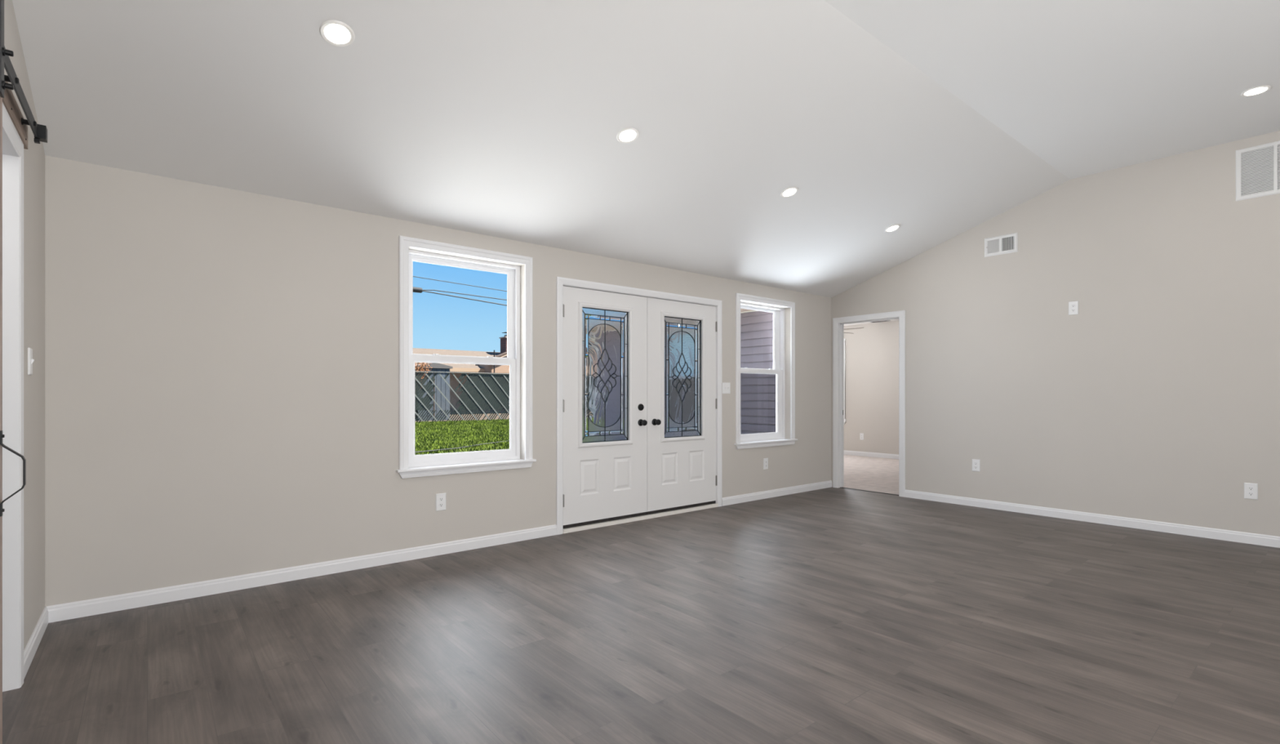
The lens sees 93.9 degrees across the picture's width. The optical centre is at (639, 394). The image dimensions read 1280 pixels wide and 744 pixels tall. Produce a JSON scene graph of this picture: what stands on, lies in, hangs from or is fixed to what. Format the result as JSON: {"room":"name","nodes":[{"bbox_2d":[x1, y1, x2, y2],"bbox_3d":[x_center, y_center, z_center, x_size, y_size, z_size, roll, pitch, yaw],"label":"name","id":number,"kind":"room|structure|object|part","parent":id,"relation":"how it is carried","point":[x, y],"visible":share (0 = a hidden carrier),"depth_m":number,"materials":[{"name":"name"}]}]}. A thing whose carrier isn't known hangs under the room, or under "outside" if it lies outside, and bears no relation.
{"room":"empty living room","nodes":[
{"label":"empty living room","id":0,"kind":"room"},
{"bbox_2d":[4,0,44,649],"bbox_3d":[-0.697,-0.413,0.126,0.125,3.310,7.320,0,0,-39],"label":"wall","id":1,"kind":"structure","parent":0,"point":[34,156],"depth_m":2.64,"materials":[{"name":"paint"}]},
{"bbox_2d":[2,102,23,691],"bbox_3d":[-2.175,0.072,1.933,0.142,2.140,1.060,0,0,-39],"label":"door frame","id":2,"kind":"structure","parent":1,"relation":"attached to","point":[12,144],"depth_m":2.31,"materials":[{"name":"white wood"}]},
{"bbox_2d":[0,0,47,743],"bbox_3d":[-1.748,-0.021,1.608,0.137,2.303,2.205,0,0,-39],"label":"barn door","id":3,"kind":"structure","parent":1,"relation":"in","point":[3,52],"depth_m":1.63,"materials":[{"name":"metal"}]},
{"bbox_3d":[-1.427,0.079,1.245,0.008,2.103,0.998,0,0,-39],"label":"frame","id":4,"kind":"part","parent":3,"relation":"part of","materials":[{"name":"white wood"}]},
{"bbox_3d":[-1.702,0.212,1.623,0.048,0.230,0.016,0,0,-39],"label":"pull handle","id":5,"kind":"part","parent":3,"relation":"part of","materials":[{"name":"black metal"}]},
{"bbox_3d":[-1.770,-1.040,1.590,0.079,0.091,2.205,0,0,-39],"label":"barn door rail","id":6,"kind":"part","parent":3,"relation":"part of","materials":[{"name":"black metal"}]},
{"bbox_2d":[27,347,34,374],"bbox_3d":[-2.635,-0.143,2.590,0.016,0.116,0.072,0,0,-39],"label":"light switch","id":7,"kind":"object","parent":1,"relation":"attached to","point":[30,360],"visible":1,"depth_m":2.57,"materials":[{"name":"white plastic"}]},
{"bbox_2d":[23,605,48,679],"bbox_3d":[-0.681,1.101,0.216,0.013,0.082,7.200,0,0,-39],"label":"baseboard","id":8,"kind":"structure","parent":1,"relation":"attached to","point":[32,646],"depth_m":2.65,"materials":[{"name":"white wood"}]},
{"bbox_2d":[44,155,831,606],"bbox_3d":[-0.364,-0.023,5.258,7.175,2.530,0.180,0,0,-39],"label":"wall","id":9,"kind":"structure","parent":0,"point":[222,364],"depth_m":3.54,"materials":[{"name":"paint"}]},
{"bbox_2d":[46,480,831,622],"bbox_3d":[-0.303,1.101,5.184,6.915,0.082,0.013,0,0,-39],"label":"baseboard","id":10,"kind":"structure","parent":9,"relation":"attached to","point":[72,610],"depth_m":3.70,"materials":[{"name":"white wood"}]},
{"bbox_2d":[435,493,445,511],"bbox_3d":[-1.419,0.767,4.266,0.074,0.122,0.010,0,0,-39],"label":"wall outlet","id":11,"kind":"object","parent":9,"relation":"attached to","point":[440,497],"visible":1,"depth_m":4.26,"materials":[{"name":"white plastic"}]},
{"bbox_2d":[395,235,536,478],"bbox_3d":[-1.294,-0.254,4.460,1.060,1.659,0.210,0,0,-39],"label":"window","id":12,"kind":"structure","parent":9,"relation":"in","point":[411,464],"depth_m":4.45,"materials":[{"name":"white plastic"}]},
{"bbox_3d":[-1.345,-0.618,4.523,0.850,0.736,0.032,0,0,-39],"label":"sash","id":13,"kind":"part","parent":12,"relation":"part of","materials":[{"name":"white plastic"}]},
{"bbox_3d":[-1.319,0.104,4.491,0.850,0.772,0.034,0,0,-39],"label":"sash","id":14,"kind":"part","parent":12,"relation":"part of","materials":[{"name":"white plastic"}]},
{"bbox_3d":[-1.307,0.486,4.476,0.850,0.008,0.004,0,0,-39],"label":"lift rail","id":15,"kind":"part","parent":12,"relation":"part of","materials":[{"name":"white plastic"}]},
{"bbox_2d":[563,285,647,528],"bbox_3d":[-0.289,0.106,5.219,0.918,2.005,0.128,0,0,-38],"label":"door","id":16,"kind":"structure","parent":9,"relation":"in","point":[605,333],"depth_m":5.21,"materials":[{"name":"white wood"}]},
{"bbox_3d":[-0.308,-0.165,5.229,0.352,0.900,0.006,0,0,-39],"label":"oval glass","id":17,"kind":"part","parent":16,"relation":"part of","materials":[{"name":"clear glass"}]},
{"bbox_3d":[-0.307,-0.165,5.228,0.424,1.042,0.009,0,0,-39],"label":"bevel glass","id":18,"kind":"part","parent":16,"relation":"part of","materials":[{"name":"clear glass"}]},
{"bbox_3d":[-0.308,-0.165,5.229,0.514,1.154,0.006,0,0,-39],"label":"border glass","id":19,"kind":"part","parent":16,"relation":"part of","materials":[{"name":"clear glass"}]},
{"bbox_3d":[-0.308,-0.165,5.229,0.590,1.230,0.076,0,0,-39],"label":"glass moulding","id":20,"kind":"part","parent":16,"relation":"part of","materials":[{"name":"white"}]},
{"bbox_3d":[0.027,0.256,5.432,0.062,0.062,0.070,0,0,-39],"label":"knob","id":21,"kind":"part","parent":16,"relation":"part of","materials":[{"name":"black metal"}]},
{"bbox_2d":[555,276,722,534],"bbox_3d":[0.022,0.091,5.564,1.962,2.102,0.195,0,0,-39],"label":"door frame","id":22,"kind":"structure","parent":9,"relation":"attached to","point":[561,282],"depth_m":5.04,"materials":[{"name":"white wood"}]},
{"bbox_2d":[646,297,716,514],"bbox_3d":[0.428,0.106,5.801,0.920,2.005,0.130,0,0,-39],"label":"door","id":23,"kind":"structure","parent":9,"relation":"in","point":[682,400],"depth_m":5.80,"materials":[{"name":"white wood"}]},
{"bbox_3d":[0.156,0.256,5.538,0.062,0.062,0.070,0,0,-39],"label":"knob","id":24,"kind":"part","parent":23,"relation":"part of","materials":[{"name":"black metal"}]},
{"bbox_3d":[0.409,-0.165,5.818,0.424,1.042,0.009,0,0,-39],"label":"bevel glass","id":25,"kind":"part","parent":23,"relation":"part of","materials":[{"name":"clear glass"}]},
{"bbox_3d":[0.408,-0.165,5.819,0.352,0.900,0.006,0,0,-39],"label":"oval glass","id":26,"kind":"part","parent":23,"relation":"part of","materials":[{"name":"clear glass"}]},
{"bbox_3d":[0.408,-0.165,5.819,0.514,1.154,0.006,0,0,-39],"label":"border glass","id":27,"kind":"part","parent":23,"relation":"part of","materials":[{"name":"clear glass"}]},
{"bbox_3d":[0.408,-0.165,5.819,0.590,1.230,0.076,0,0,-39],"label":"glass moulding","id":28,"kind":"part","parent":23,"relation":"part of","materials":[{"name":"white"}]},
{"bbox_2d":[722,382,730,393],"bbox_3d":[0.895,-0.065,6.169,0.118,0.116,0.016,0,0,-39],"label":"light switch","id":29,"kind":"object","parent":9,"relation":"attached to","point":[726,386],"visible":1,"depth_m":6.17,"materials":[{"name":"white plastic"}]},
{"bbox_2d":[763,457,768,469],"bbox_3d":[1.386,0.762,6.577,0.074,0.122,0.010,0,0,-39],"label":"wall outlet","id":30,"kind":"object","parent":9,"relation":"attached to","point":[765,460],"visible":1,"depth_m":6.57,"materials":[{"name":"white plastic"}]},
{"bbox_2d":[734,293,797,448],"bbox_3d":[1.349,-0.243,6.638,1.042,1.638,0.210,0,0,-39],"label":"window","id":31,"kind":"structure","parent":9,"relation":"in","point":[777,437],"depth_m":6.84,"materials":[{"name":"white"}]},
{"bbox_3d":[1.298,-0.607,6.700,0.826,0.713,0.032,0,0,-39],"label":"sash","id":32,"kind":"part","parent":31,"relation":"part of","materials":[{"name":"white plastic"}]},
{"bbox_3d":[1.324,0.104,6.668,0.826,0.772,0.034,0,0,-39],"label":"sash","id":33,"kind":"part","parent":31,"relation":"part of","materials":[{"name":"white plastic"}]},
{"bbox_3d":[1.336,0.486,6.654,0.826,0.008,0.004,0,0,-39],"label":"lift rail","id":34,"kind":"part","parent":31,"relation":"part of","materials":[{"name":"white plastic"}]},
{"bbox_3d":[1.312,-0.242,6.683,0.875,1.509,0.093,0,0,-39],"label":"frame","id":35,"kind":"part","parent":31,"relation":"part of","materials":[{"name":"white plastic"}]},
{"bbox_2d":[2,454,1279,743],"bbox_3d":[1.806,1.199,5.407,10.715,0.126,12.350,0,0,-39],"label":"floor","id":36,"kind":"structure","parent":0,"point":[832,615],"depth_m":2.75,"materials":[{"name":"plastic"}]},
{"bbox_2d":[563,502,718,533],"bbox_3d":[0.015,1.125,5.573,1.842,0.031,0.216,0,0,-39],"label":"threshold","id":37,"kind":"object","parent":36,"relation":"on","point":[715,504],"visible":0.58,"depth_m":5.40,"materials":[{"name":"white"}]},
{"bbox_2d":[12,0,1279,297],"bbox_3d":[1.992,-1.633,2.399,7.175,0.949,7.470,0,0,-39],"label":"ceiling","id":38,"kind":"structure","parent":0,"point":[935,120],"depth_m":3.44,"materials":[{"name":"white paint"}]},
{"bbox_2d":[319,19,355,46],"bbox_3d":[-1.342,-1.599,2.651,0.140,0.047,0.134,0,0,-34],"label":"recessed light","id":39,"kind":"object","parent":38,"relation":"in","point":[336,33],"visible":1,"depth_m":2.65,"materials":[{"name":"white plastic"}]},
{"bbox_2d":[616,127,638,142],"bbox_3d":[-0.076,-1.599,3.694,0.140,0.047,0.134,0,0,-34],"label":"recessed light","id":40,"kind":"object","parent":38,"relation":"in","point":[628,135],"visible":1,"depth_m":3.69,"materials":[{"name":"white"}]},
{"bbox_2d":[780,186,798,197],"bbox_3d":[1.182,-1.599,4.731,0.140,0.047,0.134,0,0,-34],"label":"recessed light","id":41,"kind":"object","parent":38,"relation":"in","point":[791,191],"visible":1,"depth_m":4.72,"materials":[{"name":"white"}]},
{"bbox_2d":[884,224,900,232],"bbox_3d":[2.432,-1.599,5.761,0.140,0.047,0.134,0,0,-34],"label":"recessed light","id":42,"kind":"object","parent":38,"relation":"in","point":[895,227],"visible":1,"depth_m":5.75,"materials":[{"name":"white"}]},
{"bbox_2d":[1240,84,1271,96],"bbox_3d":[3.992,-1.965,3.875,0.140,0.007,0.140,0,0,-39],"label":"recessed light","id":43,"kind":"object","parent":38,"relation":"in","point":[1255,91],"visible":1,"depth_m":3.87,"materials":[{"name":"white"}]},
{"bbox_2d":[740,308,757,313],"bbox_3d":[0.382,-1.246,9.436,0.610,0.184,5.320,0,0,-39],"label":"roof soffit","id":44,"kind":"structure","parent":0,"point":[742,310],"depth_m":8.35,"materials":[{"name":"beige"}]},
{"bbox_2d":[844,320,898,453],"bbox_3d":[4.509,-0.028,10.647,0.120,2.540,7.900,0,0,-39],"label":"wall","id":45,"kind":"structure","parent":0,"point":[872,351],"depth_m":10.89,"materials":[{"name":"paint"}]},
{"bbox_2d":[844,338,846,424],"bbox_3d":[3.559,-0.241,11.808,0.210,1.634,1.216,0,0,-39],"label":"window","id":46,"kind":"structure","parent":45,"relation":"in","point":[844,339],"depth_m":11.30,"materials":[{"name":"white"}]},
{"bbox_3d":[3.502,-0.264,11.760,0.019,1.588,1.180,0,0,-39],"label":"casing","id":47,"kind":"part","parent":46,"relation":"part of","materials":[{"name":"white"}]},
{"bbox_2d":[844,340,845,422],"bbox_3d":[3.871,-0.248,11.280,0.032,1.540,0.032,0,0,-39],"label":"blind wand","id":48,"kind":"object","parent":46,"relation":"hanging from","point":[845,340],"visible":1,"depth_m":11.28,"materials":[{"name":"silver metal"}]},
{"bbox_3d":[3.871,-0.278,11.280,0.009,1.480,0.009,0,0,-17],"label":"rod","id":49,"kind":"part","parent":48,"relation":"part of","materials":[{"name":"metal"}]},
{"bbox_2d":[859,432,863,439],"bbox_3d":[4.097,0.777,11.045,0.010,0.122,0.074,0,0,-39],"label":"wall outlet","id":50,"kind":"object","parent":45,"relation":"attached to","point":[861,435],"visible":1,"depth_m":11.04,"materials":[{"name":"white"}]},
{"bbox_2d":[844,449,898,458],"bbox_3d":[4.458,1.095,10.604,0.013,0.082,7.700,0,0,-39],"label":"baseboard","id":51,"kind":"structure","parent":45,"relation":"attached to","point":[846,451],"depth_m":10.88,"materials":[{"name":"white wood"}]},
{"bbox_2d":[844,319,898,325],"bbox_3d":[3.116,-1.358,9.531,3.690,0.120,7.950,0,0,-39],"label":"ceiling","id":52,"kind":"structure","parent":0,"point":[891,319],"depth_m":10.86,"materials":[{"name":"white paint"}]},
{"bbox_2d":[844,327,863,333],"bbox_3d":[3.064,-1.111,9.938,1.360,0.375,1.340,0,0,-39],"label":"ceiling fan","id":53,"kind":"object","parent":52,"relation":"hanging from","point":[856,327],"visible":0.09,"depth_m":9.58,"materials":[{"name":"white"}]},
{"bbox_2d":[868,320,890,322],"bbox_3d":[4.240,-1.293,10.580,0.120,0.010,0.340,0,0,-39],"label":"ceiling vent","id":54,"kind":"object","parent":52,"relation":"in","point":[882,320],"visible":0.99,"depth_m":10.54,"materials":[{"name":"white metal"}]},
{"bbox_2d":[740,130,1279,536],"bbox_3d":[3.095,-0.353,6.586,0.127,3.430,12.470,0,0,-39],"label":"wall","id":55,"kind":"structure","parent":0,"point":[1158,400],"depth_m":5.28,"materials":[{"name":"paint"}]},
{"bbox_2d":[832,310,905,497],"bbox_3d":[2.710,0.102,7.046,0.137,2.080,0.906,0,0,-39],"label":"door frame","id":56,"kind":"structure","parent":55,"relation":"attached to","point":[838,323],"depth_m":7.30,"materials":[{"name":"white wood"}]},
{"bbox_2d":[842,487,898,495],"bbox_3d":[2.708,1.150,7.044,0.026,0.024,0.770,0,0,-39],"label":"threshold","id":57,"kind":"object","parent":55,"relation":"on","point":[842,487],"visible":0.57,"depth_m":7.04,"materials":[{"name":"black wood"}]},
{"bbox_2d":[972,458,980,471],"bbox_3d":[3.423,0.722,6.091,0.010,0.122,0.074,0,0,-39],"label":"wall outlet","id":58,"kind":"object","parent":55,"relation":"attached to","point":[975,463],"visible":1,"depth_m":6.09,"materials":[{"name":"white plastic"}]},
{"bbox_2d":[984,232,1017,257],"bbox_3d":[3.564,-1.479,5.912,0.020,0.188,0.298,0,0,-39],"label":"air vent","id":59,"kind":"object","parent":55,"relation":"in","point":[1006,243],"visible":1,"depth_m":5.91,"materials":[{"name":"white metal"}]},
{"bbox_2d":[1068,300,1078,315],"bbox_3d":[3.951,-0.788,5.450,0.010,0.122,0.074,0,0,-39],"label":"wall outlet","id":60,"kind":"object","parent":55,"relation":"attached to","point":[1073,305],"visible":1,"depth_m":5.45,"materials":[{"name":"white plastic"}]},
{"bbox_2d":[904,489,1279,547],"bbox_3d":[4.944,1.101,4.243,0.013,0.082,6.262,0,0,-39],"label":"baseboard","id":61,"kind":"structure","parent":55,"relation":"attached to","point":[1182,529],"depth_m":5.23,"materials":[{"name":"white wood"}]},
{"bbox_2d":[1244,482,1257,499],"bbox_3d":[4.674,0.739,4.573,0.010,0.122,0.074,0,0,-39],"label":"wall outlet","id":62,"kind":"object","parent":55,"relation":"attached to","point":[1251,490],"visible":1,"depth_m":4.57,"materials":[{"name":"white plastic"}]},
{"bbox_2d":[1247,491,1253,495],"bbox_3d":[4.671,0.759,4.571,0.002,0.027,0.034,0,0,-39],"label":"socket","id":63,"kind":"object","parent":62,"relation":"attached to","point":[1249,493],"depth_m":4.57,"materials":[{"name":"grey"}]},
{"bbox_2d":[1235,140,1279,200],"bbox_3d":[4.815,-1.696,4.403,0.008,0.394,0.608,0,0,-39],"label":"air vent","id":64,"kind":"object","parent":55,"relation":"in","point":[1258,166],"visible":1,"depth_m":4.54,"materials":[{"name":"white metal"}]},
{"label":"outside","id":65,"kind":"structure","parent":0,"visible":0},
{"bbox_2d":[414,412,509,454],"bbox_3d":[-14.330,1.298,33.121,70.000,0.687,50.650,0,0,-39],"label":"ground","id":66,"kind":"structure","parent":65,"point":[488,414],"depth_m":22.98,"materials":[{"name":"plant"}]},
{"bbox_2d":[414,362,432,390],"bbox_3d":[-8.100,-0.219,20.729,1.774,2.386,0.924,0,0,-39],"label":"shrub","id":67,"kind":"object","parent":66,"relation":"on","point":[422,364],"visible":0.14,"depth_m":21.03,"materials":[{"name":"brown plant"}]},
{"bbox_2d":[414,362,453,420],"bbox_3d":[-7.892,-0.098,22.366,1.340,2.160,1.200,0,0,-39],"label":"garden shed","id":68,"kind":"object","parent":66,"relation":"on","point":[436,366],"visible":0.42,"depth_m":22.06,"materials":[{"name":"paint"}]},
{"bbox_2d":[413,331,509,413],"bbox_3d":[-14.241,-1.293,29.081,38.000,4.510,9.200,0,0,-39],"label":"neighbor house","id":69,"kind":"structure","parent":66,"relation":"on","point":[485,368],"depth_m":29.77,"materials":[{"name":"beige"}]},
{"bbox_2d":[414,369,509,422],"bbox_3d":[-6.638,0.219,21.117,27.244,2.087,0.122,0,0,-39],"label":"fence","id":70,"kind":"object","parent":66,"relation":"on","point":[491,392],"visible":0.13,"depth_m":21.49,"materials":[{"name":"grey metal"}]},
{"bbox_2d":[414,418,509,454],"bbox_3d":[-5.620,1.034,16.114,14.284,0.297,8.847,0,0,-39],"label":"grass","id":71,"kind":"structure","parent":66,"relation":"on","point":[425,433],"depth_m":15.52,"materials":[{"name":"green plant"}]},
{"bbox_2d":[414,440,509,452],"bbox_3d":[-3.406,1.105,13.666,0.322,0.076,6.582,0,0,26],"label":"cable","id":72,"kind":"object","parent":66,"relation":"on","point":[508,440],"visible":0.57,"depth_m":12.45,"materials":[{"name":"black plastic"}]},
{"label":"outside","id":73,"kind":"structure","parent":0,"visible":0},
{"bbox_2d":[413,275,506,291],"bbox_3d":[-6.271,-4.199,23.338,48.001,1.684,0.028,0,0,-39],"label":"wire","id":74,"kind":"object","parent":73,"point":[413,276],"visible":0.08,"depth_m":22.80,"materials":[{"name":"black"}]},
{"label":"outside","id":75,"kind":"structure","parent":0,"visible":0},
{"bbox_2d":[422,290,506,306],"bbox_3d":[2.110,-3.285,30.308,26.202,1.093,0.044,0,0,-39],"label":"wire","id":76,"kind":"object","parent":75,"point":[423,291],"visible":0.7,"depth_m":22.98,"materials":[{"name":"black"}]},
{"bbox_3d":[-16.729,-4.138,14.723,20.901,0.678,0.044,0,0,-39],"label":"wire","id":77,"kind":"object","parent":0,"visible":0},
{"bbox_2d":[413,286,422,293],"bbox_3d":[-8.324,-3.813,21.647,0.920,0.185,0.190,0,0,-39],"label":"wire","id":78,"kind":"object","parent":77,"relation":"hanging from","point":[420,290],"visible":0.48,"depth_m":21.75,"materials":[{"name":"black metal"}]},
{"bbox_2d":[422,289,506,300],"bbox_3d":[2.174,-3.575,30.230,26.202,0.606,0.036,0,0,-39],"label":"wire","id":79,"kind":"object","parent":78,"relation":"attached to","point":[423,290],"visible":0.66,"depth_m":22.88,"materials":[{"name":"black"}]}
]}

